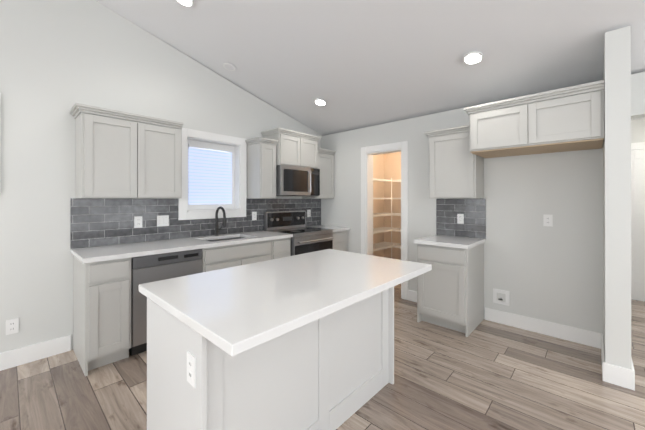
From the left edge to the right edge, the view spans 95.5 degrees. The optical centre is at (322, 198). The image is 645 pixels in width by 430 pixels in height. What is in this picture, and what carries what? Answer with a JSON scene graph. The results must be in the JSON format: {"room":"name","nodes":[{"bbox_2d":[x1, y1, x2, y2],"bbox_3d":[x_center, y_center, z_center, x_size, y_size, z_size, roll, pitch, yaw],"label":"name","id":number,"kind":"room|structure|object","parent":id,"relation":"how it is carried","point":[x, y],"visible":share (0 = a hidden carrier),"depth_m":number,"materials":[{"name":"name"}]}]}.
{"room":"kitchen","nodes":[
{"label":"kitchen","id":0,"kind":"room"},
{"bbox_2d":[0,0,322,352],"bbox_3d":[-2.687,-0.261,2.319,0.150,3.260,7.950,0,0,43],"label":"wall","id":1,"kind":"structure","parent":0,"point":[59,59],"depth_m":2.60,"materials":[{"name":"white paint"}]},
{"bbox_2d":[0,93,0,192],"bbox_3d":[-3.099,-0.442,2.074,0.480,1.820,2.130,0,0,43],"label":"window","id":2,"kind":"structure","parent":1,"relation":"in","point":[0,142],"depth_m":2.33,"materials":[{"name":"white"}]},
{"bbox_2d":[6,318,18,334],"bbox_3d":[-2.519,1.039,2.379,0.008,0.117,0.072,0,0,43],"label":"electrical outlet","id":3,"kind":"object","parent":1,"relation":"attached to","point":[12,326],"visible":1,"depth_m":2.38,"materials":[{"name":"white plastic"}]},
{"bbox_2d":[0,335,70,370],"bbox_3d":[-3.765,1.296,1.032,0.014,0.140,4.400,0,0,43],"label":"baseboard","id":4,"kind":"structure","parent":1,"relation":"attached to","point":[27,354],"depth_m":2.47,"materials":[{"name":"white wood"}]},
{"bbox_2d":[70,103,182,197],"bbox_3d":[-1.862,-0.395,2.842,0.345,0.785,0.862,0,0,43],"label":"upper cabinet","id":5,"kind":"object","parent":1,"relation":"attached to","point":[120,154],"visible":1,"depth_m":2.69,"materials":[{"name":"grey paint"}]},
{"bbox_2d":[70,198,320,248],"bbox_3d":[-1.150,0.228,3.855,0.009,0.453,3.303,0,0,43],"label":"backsplash","id":6,"kind":"structure","parent":1,"relation":"attached to","point":[100,221],"depth_m":3.10,"materials":[{"name":"tile"}]},
{"bbox_2d":[134,216,141,227],"bbox_3d":[-1.903,0.243,3.030,0.008,0.117,0.072,0,0,43],"label":"outlet","id":7,"kind":"object","parent":6,"relation":"attached to","point":[137,221],"visible":1,"depth_m":3.02,"materials":[{"name":"white plastic"}]},
{"bbox_2d":[157,215,168,226],"bbox_3d":[-1.743,0.243,3.202,0.009,0.117,0.118,0,0,43],"label":"light switch","id":8,"kind":"object","parent":6,"relation":"attached to","point":[162,220],"visible":1,"depth_m":3.21,"materials":[{"name":"white plastic"}]},
{"bbox_2d":[252,212,256,219],"bbox_3d":[-0.944,0.241,4.064,0.008,0.117,0.072,0,0,43],"label":"outlet","id":9,"kind":"object","parent":6,"relation":"attached to","point":[254,215],"visible":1,"depth_m":4.06,"materials":[{"name":"white plastic"}]},
{"bbox_2d":[178,128,245,219],"bbox_3d":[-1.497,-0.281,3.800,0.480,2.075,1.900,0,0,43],"label":"window","id":10,"kind":"structure","parent":1,"relation":"in","point":[237,208],"depth_m":3.70,"materials":[{"name":"white"}]},
{"bbox_2d":[188,144,232,205],"bbox_3d":[-1.406,-0.285,3.716,0.030,0.738,0.569,0,0,43],"label":"blinds","id":11,"kind":"object","parent":10,"relation":"attached to","point":[210,176],"visible":0.96,"depth_m":3.70,"materials":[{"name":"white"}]},
{"bbox_2d":[245,137,277,198],"bbox_3d":[-0.827,-0.393,3.957,0.345,0.785,0.306,0,0,43],"label":"upper cabinet","id":12,"kind":"object","parent":1,"relation":"attached to","point":[261,167],"visible":1,"depth_m":3.87,"materials":[{"name":"grey paint"}]},
{"bbox_2d":[261,127,321,168],"bbox_3d":[-0.445,-0.701,4.333,0.395,0.489,0.841,0,0,43],"label":"upper cabinet","id":13,"kind":"object","parent":1,"relation":"attached to","point":[296,149],"visible":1,"depth_m":4.14,"materials":[{"name":"grey paint"}]},
{"bbox_2d":[276,165,319,195],"bbox_3d":[-0.429,-0.245,4.317,0.438,0.416,0.753,0,0,43],"label":"microwave","id":14,"kind":"object","parent":13,"relation":"attached to","point":[296,181],"visible":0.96,"depth_m":4.13,"materials":[{"name":"silver metal"}]},
{"bbox_2d":[302,148,335,198],"bbox_3d":[-0.054,-0.392,4.790,0.345,0.785,0.439,0,0,43],"label":"upper cabinet","id":15,"kind":"object","parent":1,"relation":"attached to","point":[326,162],"visible":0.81,"depth_m":4.70,"materials":[{"name":"grey paint"}]},
{"bbox_2d":[0,284,644,429],"bbox_3d":[0.712,1.406,0.834,7.150,0.080,10.400,0,0,43],"label":"floor","id":16,"kind":"structure","parent":0,"point":[487,375],"depth_m":2.11,"materials":[{"name":"brown wood"}]},
{"bbox_2d":[73,255,130,375],"bbox_3d":[-1.933,0.931,2.563,0.617,0.876,0.307,0,0,43],"label":"base cabinet","id":17,"kind":"object","parent":16,"relation":"on","point":[101,313],"visible":0.9,"depth_m":2.36,"materials":[{"name":"grey paint"}]},
{"bbox_2d":[129,249,201,355],"bbox_3d":[-1.605,0.933,2.887,0.602,0.872,0.600,0,0,43],"label":"dishwasher","id":18,"kind":"object","parent":16,"relation":"on","point":[152,268],"visible":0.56,"depth_m":2.57,"materials":[{"name":"silver metal"}]},
{"bbox_2d":[202,240,270,272],"bbox_3d":[-1.121,0.932,3.438,0.617,0.876,0.852,0,0,43],"label":"base cabinet","id":19,"kind":"object","parent":16,"relation":"on","point":[219,257],"visible":0.29,"depth_m":3.18,"materials":[{"name":"grey paint"}]},
{"bbox_2d":[70,231,292,263],"bbox_3d":[-1.326,0.566,3.197,0.646,0.224,2.100,0,0,43],"label":"countertop","id":20,"kind":"structure","parent":19,"relation":"on","point":[83,255],"depth_m":2.83,"materials":[{"name":"white stone"}]},
{"bbox_2d":[214,206,226,235],"bbox_3d":[-1.213,0.275,3.546,0.246,0.359,0.102,0,0,43],"label":"faucet","id":21,"kind":"object","parent":20,"relation":"on","point":[216,220],"visible":1,"depth_m":3.58,"materials":[{"name":"black metal"}]},
{"bbox_2d":[147,287,393,429],"bbox_3d":[-0.204,0.930,1.861,0.659,0.876,1.450,0,0,43],"label":"kitchen island","id":22,"kind":"object","parent":16,"relation":"on","point":[334,371],"visible":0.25,"depth_m":1.47,"materials":[{"name":"white paint"}]},
{"bbox_2d":[187,351,195,387],"bbox_3d":[-0.521,0.676,1.161,0.072,0.117,0.008,0,0,43],"label":"outlet","id":23,"kind":"object","parent":22,"relation":"attached to","point":[191,369],"visible":1,"depth_m":1.15,"materials":[{"name":"white plastic"}]},
{"bbox_2d":[139,249,431,356],"bbox_3d":[-0.109,0.471,1.774,0.940,0.038,1.510,0,0,43],"label":"island countertop","id":24,"kind":"structure","parent":22,"relation":"on","point":[233,311],"depth_m":1.42,"materials":[{"name":"white stone"}]},
{"bbox_2d":[271,237,290,259],"bbox_3d":[-0.727,0.933,3.863,0.617,0.876,0.303,0,0,43],"label":"base cabinet","id":25,"kind":"object","parent":16,"relation":"on","point":[280,248],"visible":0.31,"depth_m":3.64,"materials":[{"name":"grey paint"}]},
{"bbox_2d":[264,211,333,255],"bbox_3d":[-0.315,0.782,4.210,0.703,1.180,0.757,0,0,43],"label":"range","id":26,"kind":"object","parent":16,"relation":"on","point":[304,239],"visible":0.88,"depth_m":4.16,"materials":[{"name":"silver metal"}]},
{"bbox_2d":[333,230,347,251],"bbox_3d":[0.045,0.934,4.695,0.617,0.876,0.439,0,0,43],"label":"base cabinet","id":27,"kind":"object","parent":16,"relation":"on","point":[340,241],"visible":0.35,"depth_m":4.51,"materials":[{"name":"grey paint"}]},
{"bbox_2d":[306,225,350,231],"bbox_3d":[0.057,0.475,4.687,0.646,0.038,0.441,0,0,43],"label":"countertop","id":28,"kind":"structure","parent":27,"relation":"on","point":[336,228],"depth_m":4.62,"materials":[{"name":"white stone"}]},
{"bbox_2d":[373,178,400,257],"bbox_3d":[1.389,0.498,4.931,1.622,1.750,1.366,0,0,43],"label":"pantry shelving","id":29,"kind":"object","parent":16,"relation":"on","point":[383,245],"visible":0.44,"depth_m":5.42,"materials":[{"name":"white wood"}]},
{"bbox_2d":[417,243,483,336],"bbox_3d":[1.437,0.932,3.285,0.520,0.876,0.617,0,0,43],"label":"base cabinet","id":30,"kind":"object","parent":16,"relation":"on","point":[450,289],"visible":0.92,"depth_m":3.06,"materials":[{"name":"grey paint"}]},
{"bbox_2d":[414,235,485,248],"bbox_3d":[1.427,0.473,3.275,0.560,0.038,0.646,0,0,43],"label":"countertop","id":31,"kind":"structure","parent":30,"relation":"on","point":[454,241],"depth_m":3.17,"materials":[{"name":"white stone"}]},
{"bbox_2d":[96,0,644,135],"bbox_3d":[-0.305,-1.415,0.111,6.650,1.160,7.950,0,0,43],"label":"ceiling","id":32,"kind":"structure","parent":0,"point":[356,64],"depth_m":2.80,"materials":[{"name":"white paint"}]},
{"bbox_2d":[176,0,193,6],"bbox_3d":[-1.219,-1.753,2.574,0.170,0.053,0.167,0,0,43],"label":"recessed light","id":33,"kind":"object","parent":32,"relation":"in","point":[187,3],"visible":0.88,"depth_m":2.61,"materials":[{"name":"white plastic"}]},
{"bbox_2d":[223,63,234,70],"bbox_3d":[-1.104,-1.562,3.476,0.140,0.046,0.138,0,0,43],"label":"smoke detector","id":34,"kind":"object","parent":32,"relation":"attached to","point":[229,66],"visible":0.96,"depth_m":3.46,"materials":[{"name":"white plastic"}]},
{"bbox_2d":[314,99,325,105],"bbox_3d":[-0.031,-1.288,3.926,0.170,0.053,0.167,0,0,43],"label":"recessed light","id":35,"kind":"object","parent":32,"relation":"in","point":[320,102],"visible":1,"depth_m":3.91,"materials":[{"name":"white plastic"}]},
{"bbox_2d":[463,51,483,64],"bbox_3d":[1.374,-1.280,2.677,0.170,0.053,0.167,0,0,43],"label":"recessed light","id":36,"kind":"object","parent":32,"relation":"in","point":[472,58],"visible":0.98,"depth_m":2.67,"materials":[{"name":"white plastic"}]},
{"bbox_2d":[373,152,400,259],"bbox_3d":[1.400,0.128,4.944,1.750,2.490,1.460,0,0,43],"label":"wall","id":37,"kind":"structure","parent":0,"point":[387,166],"depth_m":5.84,"materials":[{"name":"beige paint"}]},
{"bbox_2d":[321,72,644,333],"bbox_3d":[2.348,0.145,2.967,6.650,2.450,0.150,0,0,43],"label":"wall","id":38,"kind":"structure","parent":0,"point":[535,267],"depth_m":3.08,"materials":[{"name":"white paint"}]},
{"bbox_2d":[361,141,407,299],"bbox_3d":[0.927,0.297,4.280,0.770,2.150,0.178,0,0,43],"label":"door frame","id":39,"kind":"structure","parent":38,"relation":"attached to","point":[366,202],"depth_m":4.39,"materials":[{"name":"white wood"}]},
{"bbox_2d":[408,290,416,301],"bbox_3d":[1.304,1.301,3.819,0.401,0.140,0.014,0,0,43],"label":"baseboard","id":40,"kind":"structure","parent":38,"relation":"attached to","point":[412,295],"depth_m":3.91,"materials":[{"name":"white wood"}]},
{"bbox_2d":[424,125,483,197],"bbox_3d":[1.518,-0.394,3.397,0.552,0.785,0.345,0,0,43],"label":"upper cabinet","id":41,"kind":"object","parent":38,"relation":"attached to","point":[456,168],"visible":0.79,"depth_m":3.26,"materials":[{"name":"grey paint"}]},
{"bbox_2d":[436,199,485,238],"bbox_3d":[1.644,0.228,3.509,0.560,0.452,0.009,0,0,43],"label":"backsplash","id":42,"kind":"structure","parent":38,"relation":"attached to","point":[473,211],"depth_m":3.48,"materials":[{"name":"tile"}]},
{"bbox_2d":[457,214,463,223],"bbox_3d":[1.645,0.240,3.495,0.072,0.117,0.008,0,0,43],"label":"outlet","id":43,"kind":"object","parent":42,"relation":"attached to","point":[460,218],"visible":1,"depth_m":3.49,"materials":[{"name":"white plastic"}]},
{"bbox_2d":[493,288,509,305],"bbox_3d":[1.950,1.080,3.205,0.156,0.156,0.036,0,0,43],"label":"outlet box","id":44,"kind":"object","parent":38,"relation":"attached to","point":[501,297],"visible":1,"depth_m":3.21,"materials":[{"name":"white plastic"}]},
{"bbox_2d":[464,80,603,157],"bbox_3d":[1.975,-0.676,2.786,1.005,0.444,0.620,0,0,43],"label":"upper cabinet","id":45,"kind":"object","parent":38,"relation":"attached to","point":[571,118],"visible":0.98,"depth_m":2.52,"materials":[{"name":"grey paint"}]},
{"bbox_2d":[485,307,599,347],"bbox_3d":[2.193,1.300,2.991,0.968,0.140,0.017,0,0,43],"label":"baseboard","id":46,"kind":"structure","parent":38,"relation":"attached to","point":[582,336],"depth_m":2.94,"materials":[{"name":"white wood"}]},
{"bbox_2d":[543,214,552,226],"bbox_3d":[2.260,0.220,2.938,0.072,0.117,0.008,0,0,43],"label":"outlet","id":47,"kind":"object","parent":38,"relation":"attached to","point":[547,220],"visible":1,"depth_m":2.94,"materials":[{"name":"white plastic"}]},
{"bbox_2d":[603,26,630,368],"bbox_3d":[2.389,0.061,2.390,0.135,2.614,0.640,0,0,43],"label":"wall column","id":48,"kind":"structure","parent":0,"point":[617,210],"depth_m":2.16,"materials":[{"name":"white paint"}]},
{"bbox_2d":[600,333,606,381],"bbox_3d":[2.321,1.299,2.427,0.014,0.140,0.636,0,0,43],"label":"baseboard","id":49,"kind":"structure","parent":48,"relation":"attached to","point":[604,365],"depth_m":2.21,"materials":[{"name":"white wood"}]},
{"bbox_2d":[626,357,634,390],"bbox_3d":[3.147,1.300,3.092,0.014,0.140,2.736,0,0,43],"label":"baseboard","id":50,"kind":"structure","parent":48,"relation":"attached to","point":[630,372],"depth_m":2.10,"materials":[{"name":"white wood"}]},
{"bbox_2d":[631,117,644,149],"bbox_3d":[3.858,0.120,3.066,1.370,2.500,2.050,0,0,43],"label":"wall","id":51,"kind":"structure","parent":0,"point":[637,130],"depth_m":3.95,"materials":[{"name":"white paint"}]},
{"bbox_2d":[631,149,644,300],"bbox_3d":[4.400,0.353,3.723,0.810,2.015,0.125,0,0,43],"label":"hall door","id":52,"kind":"structure","parent":51,"relation":"in","point":[637,224],"depth_m":3.92,"materials":[{"name":"white wood"}]},
{"bbox_2d":[631,142,644,149],"bbox_3d":[4.449,0.308,3.766,0.998,2.125,0.016,0,0,43],"label":"door frame","id":53,"kind":"structure","parent":51,"relation":"attached to","point":[639,145],"depth_m":3.94,"materials":[{"name":"white wood"}]}
]}

